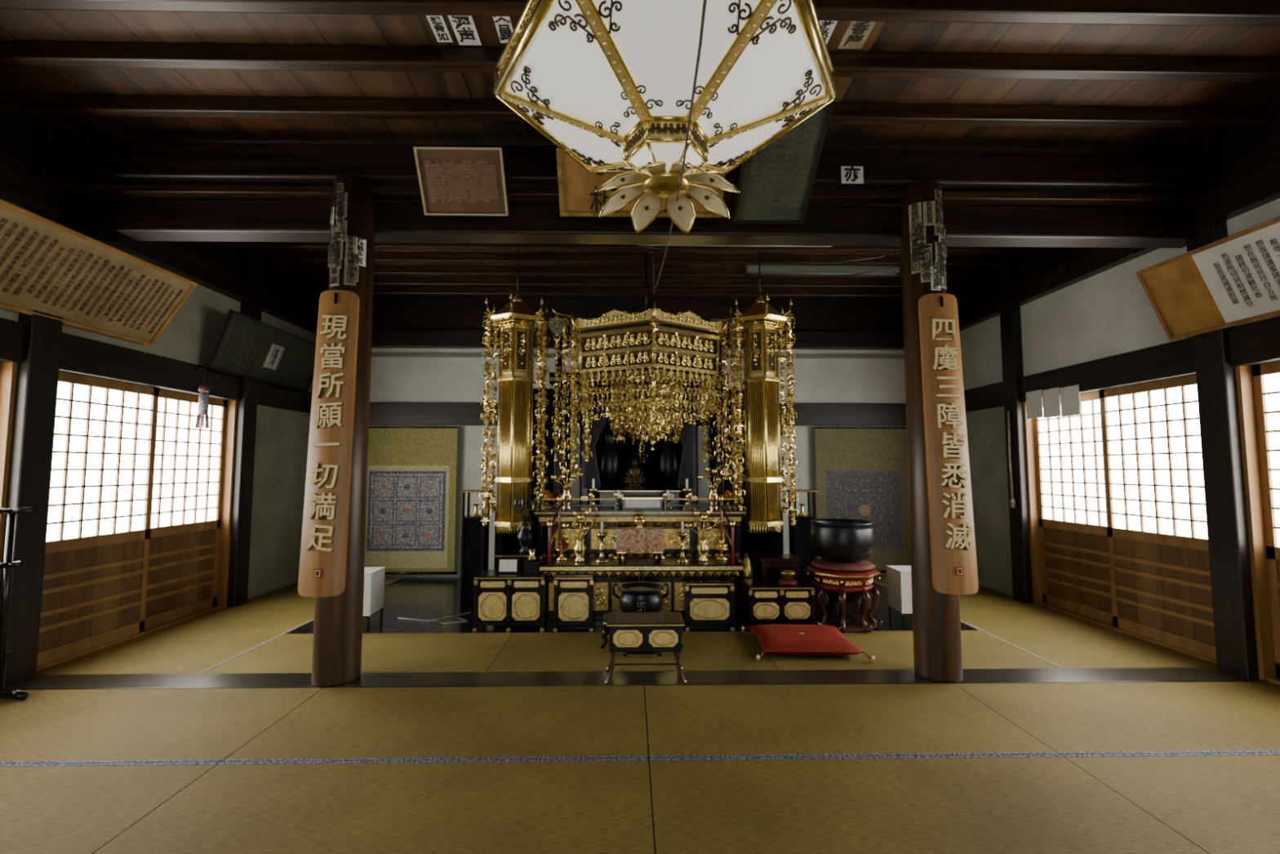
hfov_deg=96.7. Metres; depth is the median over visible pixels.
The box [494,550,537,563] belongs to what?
stand
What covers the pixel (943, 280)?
label
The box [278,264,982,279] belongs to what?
joist
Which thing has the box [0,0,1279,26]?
joist
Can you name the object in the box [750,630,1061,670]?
mat
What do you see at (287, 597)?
mat
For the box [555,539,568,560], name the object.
stand
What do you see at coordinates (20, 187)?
beam
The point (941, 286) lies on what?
label
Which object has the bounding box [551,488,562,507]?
stand
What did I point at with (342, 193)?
label text
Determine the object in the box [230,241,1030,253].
joist
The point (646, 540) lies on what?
table
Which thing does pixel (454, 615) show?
power cord
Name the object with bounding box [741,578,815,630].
cabinet
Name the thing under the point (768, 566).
chest
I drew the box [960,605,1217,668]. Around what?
mat
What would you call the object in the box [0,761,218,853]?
mat
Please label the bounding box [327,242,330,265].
label text
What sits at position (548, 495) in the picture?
stand
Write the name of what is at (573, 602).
base cabinet
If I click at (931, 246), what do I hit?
label
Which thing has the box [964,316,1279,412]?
wall rail
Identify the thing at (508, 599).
base cabinet
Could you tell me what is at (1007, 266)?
wall post
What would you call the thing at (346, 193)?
label
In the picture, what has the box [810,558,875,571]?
cushion
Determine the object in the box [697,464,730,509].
vase
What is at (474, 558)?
shelf
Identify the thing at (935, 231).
label
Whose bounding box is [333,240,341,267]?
label text
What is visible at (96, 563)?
panel
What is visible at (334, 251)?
label text
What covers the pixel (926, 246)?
label text
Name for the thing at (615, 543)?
stand
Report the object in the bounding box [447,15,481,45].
sticker
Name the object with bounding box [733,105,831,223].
plaque
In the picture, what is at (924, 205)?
label
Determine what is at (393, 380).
wall
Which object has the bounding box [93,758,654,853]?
mat
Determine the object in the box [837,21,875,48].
sticker
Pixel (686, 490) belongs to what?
candlestick
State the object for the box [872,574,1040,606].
mat
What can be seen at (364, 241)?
label
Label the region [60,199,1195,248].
ceiling beam
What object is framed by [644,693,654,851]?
floor
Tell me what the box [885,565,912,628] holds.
lantern
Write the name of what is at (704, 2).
pull cord
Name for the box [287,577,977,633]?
floor
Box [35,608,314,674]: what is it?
mat
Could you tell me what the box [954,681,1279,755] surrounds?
mat
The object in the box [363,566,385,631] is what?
lantern
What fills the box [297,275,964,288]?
joist
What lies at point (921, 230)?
label text
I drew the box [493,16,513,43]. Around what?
sticker
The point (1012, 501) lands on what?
cord tassel
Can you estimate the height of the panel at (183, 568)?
2.010 m
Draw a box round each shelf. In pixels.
[459,489,492,607]
[786,488,818,592]
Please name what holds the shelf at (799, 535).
on the floor at (427, 598)
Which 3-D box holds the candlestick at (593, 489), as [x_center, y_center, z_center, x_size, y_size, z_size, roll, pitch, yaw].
[-0.458,0.654,5.580,0.120,0.300,0.120,0,-4,-1]
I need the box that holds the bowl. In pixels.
[611,564,670,612]
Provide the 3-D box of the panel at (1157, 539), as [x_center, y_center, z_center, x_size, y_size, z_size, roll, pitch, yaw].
[4.029,0.650,4.428,0.032,2.010,0.925,0,-4,-1]
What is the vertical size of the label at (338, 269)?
0.254 m
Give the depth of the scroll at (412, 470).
7.11 m
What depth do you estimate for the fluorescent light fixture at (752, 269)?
6.33 m
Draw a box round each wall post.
[0,123,76,686]
[226,248,264,606]
[997,253,1032,603]
[1179,134,1258,678]
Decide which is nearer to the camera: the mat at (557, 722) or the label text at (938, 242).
the mat at (557, 722)
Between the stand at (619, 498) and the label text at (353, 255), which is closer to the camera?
the label text at (353, 255)
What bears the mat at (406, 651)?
on the floor at (644, 694)
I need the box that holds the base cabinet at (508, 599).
[472,568,547,631]
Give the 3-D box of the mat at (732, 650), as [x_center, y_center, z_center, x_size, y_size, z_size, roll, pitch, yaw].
[-0.056,1.693,4.257,1.955,0.055,0.915,0,-4,-1]
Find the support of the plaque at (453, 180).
attached to the ceiling beam at (76, 162)
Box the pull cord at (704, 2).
[653,0,706,293]
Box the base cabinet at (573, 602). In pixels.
[553,573,594,631]
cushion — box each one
[741,623,875,662]
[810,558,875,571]
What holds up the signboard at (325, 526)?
attached to the pillar at (337, 641)
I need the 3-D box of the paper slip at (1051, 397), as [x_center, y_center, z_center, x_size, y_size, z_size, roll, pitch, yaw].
[3.920,-0.255,5.422,0.007,0.320,0.220,0,-4,-1]
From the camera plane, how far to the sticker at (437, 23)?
2.98 m
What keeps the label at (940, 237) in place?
attached to the pillar at (936, 620)
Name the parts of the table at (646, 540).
gold incense burner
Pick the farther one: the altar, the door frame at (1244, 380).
the altar
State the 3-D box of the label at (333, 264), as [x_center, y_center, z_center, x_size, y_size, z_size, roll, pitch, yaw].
[-1.993,-1.163,3.726,0.067,0.236,0.004,-1,-4,17]
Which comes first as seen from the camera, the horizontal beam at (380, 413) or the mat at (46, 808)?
the mat at (46, 808)
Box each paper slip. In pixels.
[1025,389,1043,418]
[1042,386,1061,417]
[1059,381,1080,417]
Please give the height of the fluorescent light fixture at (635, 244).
0.136 m
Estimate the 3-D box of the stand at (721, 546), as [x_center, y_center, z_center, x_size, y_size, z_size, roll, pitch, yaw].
[0.748,1.122,5.226,0.130,0.186,0.130,0,-4,-1]
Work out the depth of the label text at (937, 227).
3.81 m
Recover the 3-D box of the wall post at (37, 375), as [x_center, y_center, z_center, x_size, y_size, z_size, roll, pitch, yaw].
[-4.046,-0.176,3.753,0.200,3.700,0.200,0,-4,-1]
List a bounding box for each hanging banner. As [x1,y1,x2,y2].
[478,249,550,533]
[727,251,799,533]
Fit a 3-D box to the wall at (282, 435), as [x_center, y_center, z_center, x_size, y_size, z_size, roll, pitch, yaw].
[-4.071,-0.284,2.356,0.120,3.710,9.800,0,-4,-1]
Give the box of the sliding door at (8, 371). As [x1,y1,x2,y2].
[0,361,17,578]
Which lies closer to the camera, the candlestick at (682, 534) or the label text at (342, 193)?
the label text at (342, 193)
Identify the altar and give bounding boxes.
[493,318,787,612]
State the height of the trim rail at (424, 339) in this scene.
0.340 m
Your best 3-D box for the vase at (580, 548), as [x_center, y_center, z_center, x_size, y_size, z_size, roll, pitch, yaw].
[-0.534,0.974,5.152,0.324,0.470,0.184,0,-4,-1]
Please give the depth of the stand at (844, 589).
4.82 m
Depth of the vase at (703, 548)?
5.12 m
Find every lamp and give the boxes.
[493,0,837,233]
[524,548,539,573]
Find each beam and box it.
[0,157,318,334]
[32,140,1221,193]
[53,183,1201,206]
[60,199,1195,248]
[368,402,906,426]
[958,155,1279,331]
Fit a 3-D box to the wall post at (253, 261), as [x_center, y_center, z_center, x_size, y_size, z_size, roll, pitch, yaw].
[-4.082,-0.026,5.807,0.200,3.700,0.200,0,-4,-1]
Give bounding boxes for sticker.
[426,15,453,42]
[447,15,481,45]
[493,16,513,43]
[819,20,837,44]
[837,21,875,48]
[840,165,863,183]
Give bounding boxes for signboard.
[297,287,359,596]
[918,290,978,594]
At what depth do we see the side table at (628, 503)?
5.51 m
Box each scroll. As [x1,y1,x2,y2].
[364,423,457,574]
[814,423,911,573]
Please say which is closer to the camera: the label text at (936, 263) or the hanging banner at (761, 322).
the label text at (936, 263)
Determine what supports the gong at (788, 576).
on the cabinet at (765, 601)
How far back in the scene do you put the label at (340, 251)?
3.72 m
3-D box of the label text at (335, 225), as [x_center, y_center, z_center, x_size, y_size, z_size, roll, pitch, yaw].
[-2.004,-1.242,3.734,0.049,0.185,0.001,-2,-4,21]
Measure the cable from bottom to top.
0.250 m
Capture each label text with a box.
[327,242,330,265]
[328,208,333,236]
[328,236,332,263]
[329,251,337,284]
[330,231,338,265]
[331,223,337,251]
[333,231,341,257]
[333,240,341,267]
[334,182,343,217]
[337,200,342,223]
[339,192,345,216]
[339,220,344,239]
[346,235,353,257]
[346,258,354,284]
[350,253,358,279]
[356,237,364,264]
[911,203,919,231]
[911,231,919,259]
[911,238,919,271]
[914,224,924,261]
[917,222,924,247]
[920,244,932,280]
[925,201,933,224]
[933,266,938,288]
[934,200,942,234]
[935,189,942,224]
[935,261,942,286]
[937,241,942,262]
[940,236,946,273]
[940,256,944,277]
[942,258,946,288]
[944,227,946,255]
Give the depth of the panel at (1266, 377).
3.67 m
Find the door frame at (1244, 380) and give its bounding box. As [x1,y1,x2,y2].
[1235,365,1279,684]
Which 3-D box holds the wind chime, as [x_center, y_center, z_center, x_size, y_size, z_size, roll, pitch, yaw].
[-3.921,-0.260,5.094,0.141,0.544,0.094,-2,-5,21]
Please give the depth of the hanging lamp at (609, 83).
1.92 m
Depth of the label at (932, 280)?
3.78 m
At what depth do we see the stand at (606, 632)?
4.26 m
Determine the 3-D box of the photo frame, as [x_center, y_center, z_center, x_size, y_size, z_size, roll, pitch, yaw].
[-1.137,1.197,4.916,0.180,0.132,0.044,0,-4,-1]
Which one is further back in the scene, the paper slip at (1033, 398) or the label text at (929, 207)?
the paper slip at (1033, 398)
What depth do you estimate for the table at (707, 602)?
4.78 m
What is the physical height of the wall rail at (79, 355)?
0.260 m
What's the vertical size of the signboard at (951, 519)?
1.940 m
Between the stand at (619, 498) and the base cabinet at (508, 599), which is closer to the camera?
the base cabinet at (508, 599)
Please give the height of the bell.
0.570 m
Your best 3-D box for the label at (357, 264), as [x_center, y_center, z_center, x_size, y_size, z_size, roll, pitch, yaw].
[-1.877,-1.047,3.734,0.058,0.187,0.003,3,-5,-32]
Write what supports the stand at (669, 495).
on the altar
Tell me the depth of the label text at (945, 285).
3.81 m
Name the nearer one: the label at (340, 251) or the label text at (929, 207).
the label at (340, 251)
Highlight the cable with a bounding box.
[625,244,901,282]
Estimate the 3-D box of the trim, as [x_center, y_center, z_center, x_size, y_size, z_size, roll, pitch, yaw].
[-0.016,1.648,3.675,8.040,0.059,0.250,0,-4,-1]
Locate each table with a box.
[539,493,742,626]
[604,612,686,684]
[616,513,662,564]
[622,497,662,509]
[684,579,734,631]
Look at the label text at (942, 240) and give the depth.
3.81 m
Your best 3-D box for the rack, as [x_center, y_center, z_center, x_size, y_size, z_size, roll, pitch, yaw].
[-3.743,1.003,2.869,0.311,1.116,1.120,0,-4,-1]
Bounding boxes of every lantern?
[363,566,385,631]
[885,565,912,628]
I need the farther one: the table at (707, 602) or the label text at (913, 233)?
the table at (707, 602)
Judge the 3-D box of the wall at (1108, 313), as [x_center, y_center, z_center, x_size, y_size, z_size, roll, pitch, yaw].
[4.088,-0.273,2.498,0.120,3.710,9.800,0,-4,-1]
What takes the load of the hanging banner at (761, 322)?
hanging from the ceiling
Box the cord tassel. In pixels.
[1007,409,1016,507]
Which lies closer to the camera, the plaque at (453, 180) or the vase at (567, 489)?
the plaque at (453, 180)
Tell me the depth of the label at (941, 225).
3.82 m
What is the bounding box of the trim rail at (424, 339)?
[371,329,904,359]
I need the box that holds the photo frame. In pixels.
[497,557,519,573]
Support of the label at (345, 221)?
attached to the pillar at (337, 641)
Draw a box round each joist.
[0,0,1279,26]
[0,41,1279,82]
[0,93,1268,128]
[160,198,1098,208]
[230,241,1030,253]
[263,251,998,266]
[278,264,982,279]
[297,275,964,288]
[315,285,946,297]
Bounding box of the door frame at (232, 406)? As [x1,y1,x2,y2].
[36,400,237,671]
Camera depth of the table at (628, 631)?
3.59 m
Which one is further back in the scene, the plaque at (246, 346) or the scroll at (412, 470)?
the scroll at (412, 470)
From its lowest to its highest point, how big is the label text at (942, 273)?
0.152 m
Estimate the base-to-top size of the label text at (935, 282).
0.155 m
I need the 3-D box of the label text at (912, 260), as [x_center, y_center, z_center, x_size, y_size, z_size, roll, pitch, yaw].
[1.852,-1.153,3.826,0.059,0.223,0.001,-4,-6,44]
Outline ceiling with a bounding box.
[0,9,1279,288]
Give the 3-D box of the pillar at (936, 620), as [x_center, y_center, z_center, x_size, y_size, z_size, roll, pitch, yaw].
[1.953,-0.009,3.846,0.282,3.280,0.282,0,-4,-1]
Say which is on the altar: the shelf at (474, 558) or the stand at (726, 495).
the stand at (726, 495)
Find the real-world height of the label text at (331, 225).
0.205 m
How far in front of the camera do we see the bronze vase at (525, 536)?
5.23 m
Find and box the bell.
[737,553,753,618]
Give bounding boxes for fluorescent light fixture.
[635,244,832,247]
[746,265,899,275]
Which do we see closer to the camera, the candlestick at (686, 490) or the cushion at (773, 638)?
the cushion at (773, 638)
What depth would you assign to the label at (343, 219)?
3.74 m
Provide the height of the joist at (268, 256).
0.099 m
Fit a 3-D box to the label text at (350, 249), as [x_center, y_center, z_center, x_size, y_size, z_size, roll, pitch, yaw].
[-1.896,-1.181,3.727,0.037,0.141,0.002,2,-5,-23]
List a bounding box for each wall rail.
[0,317,312,413]
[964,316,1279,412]
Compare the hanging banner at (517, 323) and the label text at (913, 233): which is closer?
the label text at (913, 233)
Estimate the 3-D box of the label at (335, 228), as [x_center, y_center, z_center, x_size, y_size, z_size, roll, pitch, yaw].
[-2.003,-1.238,3.737,0.061,0.194,0.003,-2,-5,22]
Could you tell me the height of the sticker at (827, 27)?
0.003 m
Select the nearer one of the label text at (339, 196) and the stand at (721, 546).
the label text at (339, 196)
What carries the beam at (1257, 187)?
attached to the wall at (1108, 313)
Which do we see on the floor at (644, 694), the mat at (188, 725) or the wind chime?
the mat at (188, 725)
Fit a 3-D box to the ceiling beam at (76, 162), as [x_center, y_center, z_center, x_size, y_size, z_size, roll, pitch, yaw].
[-0.017,-1.773,3.990,8.040,0.240,0.300,0,-4,-1]
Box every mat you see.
[0,687,323,764]
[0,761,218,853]
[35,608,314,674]
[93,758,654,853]
[202,632,513,673]
[217,576,404,609]
[221,685,648,761]
[486,631,777,671]
[644,683,1059,768]
[649,754,1208,853]
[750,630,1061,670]
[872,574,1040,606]
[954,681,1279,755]
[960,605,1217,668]
[1061,752,1279,853]
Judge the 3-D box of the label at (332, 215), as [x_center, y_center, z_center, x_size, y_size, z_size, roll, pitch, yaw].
[-2.048,-1.348,3.778,0.004,0.214,0.067,4,-6,-45]
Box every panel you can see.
[36,371,159,666]
[144,389,226,629]
[1033,391,1112,624]
[1098,374,1216,659]
[1251,361,1279,678]
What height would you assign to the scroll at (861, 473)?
1.877 m
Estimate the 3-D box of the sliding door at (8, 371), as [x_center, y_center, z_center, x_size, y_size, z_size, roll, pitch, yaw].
[-4.060,0.564,2.771,0.120,2.080,1.650,0,-4,-1]
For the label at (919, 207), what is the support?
attached to the pillar at (936, 620)
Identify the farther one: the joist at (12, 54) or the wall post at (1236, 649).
the wall post at (1236, 649)
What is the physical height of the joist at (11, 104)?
0.099 m
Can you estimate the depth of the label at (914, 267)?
3.82 m
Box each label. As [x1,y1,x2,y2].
[328,241,333,266]
[329,266,339,286]
[330,207,333,236]
[331,231,340,266]
[332,223,339,232]
[335,182,343,219]
[335,240,342,269]
[336,200,344,224]
[338,220,346,241]
[340,231,342,259]
[343,192,347,217]
[343,257,355,285]
[345,235,355,258]
[348,253,359,282]
[355,237,366,266]
[908,202,921,233]
[910,231,920,261]
[911,259,920,274]
[912,224,926,262]
[920,244,932,282]
[922,201,935,226]
[930,266,940,290]
[933,200,942,236]
[934,189,942,226]
[934,241,943,264]
[934,260,942,288]
[938,235,946,275]
[938,257,945,279]
[942,276,946,289]
[943,226,946,257]
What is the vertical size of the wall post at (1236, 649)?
3.700 m
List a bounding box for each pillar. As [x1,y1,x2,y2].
[311,176,376,687]
[899,181,962,683]
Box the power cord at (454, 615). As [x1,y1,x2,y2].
[397,611,471,624]
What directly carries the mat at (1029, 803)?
on the floor at (644, 694)
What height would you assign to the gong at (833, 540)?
0.345 m
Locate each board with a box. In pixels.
[0,198,197,346]
[1135,216,1279,341]
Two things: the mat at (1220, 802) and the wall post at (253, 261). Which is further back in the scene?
the wall post at (253, 261)
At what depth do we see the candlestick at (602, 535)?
5.06 m
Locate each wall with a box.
[0,115,319,599]
[368,294,906,577]
[946,101,1279,595]
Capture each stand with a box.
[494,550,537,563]
[542,489,554,508]
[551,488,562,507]
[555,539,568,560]
[600,608,683,656]
[612,489,623,508]
[612,542,624,559]
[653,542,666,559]
[662,489,674,508]
[714,538,728,559]
[722,489,733,508]
[806,564,882,632]
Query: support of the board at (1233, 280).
attached to the wall post
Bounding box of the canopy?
[551,252,746,479]
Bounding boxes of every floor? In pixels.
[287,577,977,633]
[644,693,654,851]
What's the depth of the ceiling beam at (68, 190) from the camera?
3.91 m
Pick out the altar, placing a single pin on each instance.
(613, 466)
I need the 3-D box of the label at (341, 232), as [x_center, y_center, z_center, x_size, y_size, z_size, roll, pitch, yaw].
[-1.977,-1.186,3.726,0.066,0.188,0.004,-1,-4,11]
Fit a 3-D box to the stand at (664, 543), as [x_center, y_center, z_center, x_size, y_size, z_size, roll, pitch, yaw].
[0.187,1.126,5.286,0.130,0.186,0.130,0,-4,-1]
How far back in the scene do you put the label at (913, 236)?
3.84 m
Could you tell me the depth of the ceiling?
3.41 m
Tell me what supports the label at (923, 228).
attached to the pillar at (936, 620)
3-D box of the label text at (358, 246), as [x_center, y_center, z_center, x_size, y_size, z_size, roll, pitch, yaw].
[-1.850,-1.162,3.761,0.001,0.174,0.045,-4,-6,44]
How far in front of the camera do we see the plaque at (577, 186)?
3.67 m
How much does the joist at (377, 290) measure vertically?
0.099 m
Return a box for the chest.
[754,554,801,578]
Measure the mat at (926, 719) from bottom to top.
0.056 m
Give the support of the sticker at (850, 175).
attached to the ceiling beam at (76, 162)
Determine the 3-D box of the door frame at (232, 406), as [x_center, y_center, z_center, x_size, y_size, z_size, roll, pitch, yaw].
[-4.094,0.707,4.720,0.120,2.080,1.860,0,-4,-1]
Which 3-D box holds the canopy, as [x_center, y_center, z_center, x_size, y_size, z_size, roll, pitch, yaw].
[0.126,-0.660,5.972,1.947,2.411,1.601,-2,-5,23]
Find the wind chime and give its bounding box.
[193,367,210,428]
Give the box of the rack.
[0,506,37,699]
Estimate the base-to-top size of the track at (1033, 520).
2.080 m
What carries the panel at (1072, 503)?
attached to the track at (1033, 520)
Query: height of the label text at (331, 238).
0.182 m
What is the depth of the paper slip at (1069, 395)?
5.18 m
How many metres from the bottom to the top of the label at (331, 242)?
0.162 m
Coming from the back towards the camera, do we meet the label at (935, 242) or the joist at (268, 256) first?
the joist at (268, 256)
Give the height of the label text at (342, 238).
0.134 m
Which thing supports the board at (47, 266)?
attached to the wall post at (37, 375)
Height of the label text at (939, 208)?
0.241 m
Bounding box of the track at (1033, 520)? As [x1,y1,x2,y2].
[1022,402,1217,663]
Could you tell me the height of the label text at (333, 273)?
0.243 m
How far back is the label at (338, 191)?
3.75 m
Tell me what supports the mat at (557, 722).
on the floor at (644, 694)
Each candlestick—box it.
[586,478,599,509]
[595,520,608,563]
[675,520,688,562]
[680,478,693,509]
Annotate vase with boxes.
[513,498,537,552]
[551,464,582,509]
[562,508,597,562]
[685,508,721,561]
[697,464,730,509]
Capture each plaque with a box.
[204,308,315,391]
[413,146,508,216]
[555,147,724,217]
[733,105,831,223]
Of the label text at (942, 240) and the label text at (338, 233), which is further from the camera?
the label text at (942, 240)
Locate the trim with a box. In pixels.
[2,666,1268,693]
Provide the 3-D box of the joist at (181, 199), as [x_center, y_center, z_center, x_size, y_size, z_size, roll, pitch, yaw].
[-0.033,-1.896,4.902,8.040,0.099,0.080,0,-4,-1]
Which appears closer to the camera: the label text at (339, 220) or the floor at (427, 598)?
the label text at (339, 220)
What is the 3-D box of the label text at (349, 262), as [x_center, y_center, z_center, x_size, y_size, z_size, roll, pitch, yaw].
[-1.894,-1.018,3.721,0.045,0.169,0.003,2,-5,-21]
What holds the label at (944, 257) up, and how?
attached to the pillar at (936, 620)
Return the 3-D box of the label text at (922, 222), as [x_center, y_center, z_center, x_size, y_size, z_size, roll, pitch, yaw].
[1.885,-1.283,3.815,0.046,0.182,0.002,-2,-5,30]
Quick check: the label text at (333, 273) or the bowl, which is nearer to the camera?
the label text at (333, 273)
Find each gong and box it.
[778,569,798,584]
[810,518,874,562]
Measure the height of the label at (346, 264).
0.177 m
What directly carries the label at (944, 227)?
attached to the pillar at (936, 620)
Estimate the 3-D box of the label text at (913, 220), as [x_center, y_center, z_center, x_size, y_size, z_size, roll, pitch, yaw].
[1.857,-1.418,3.842,0.049,0.187,0.002,-4,-6,43]
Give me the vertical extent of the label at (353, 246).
0.150 m
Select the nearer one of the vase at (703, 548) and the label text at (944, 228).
the label text at (944, 228)

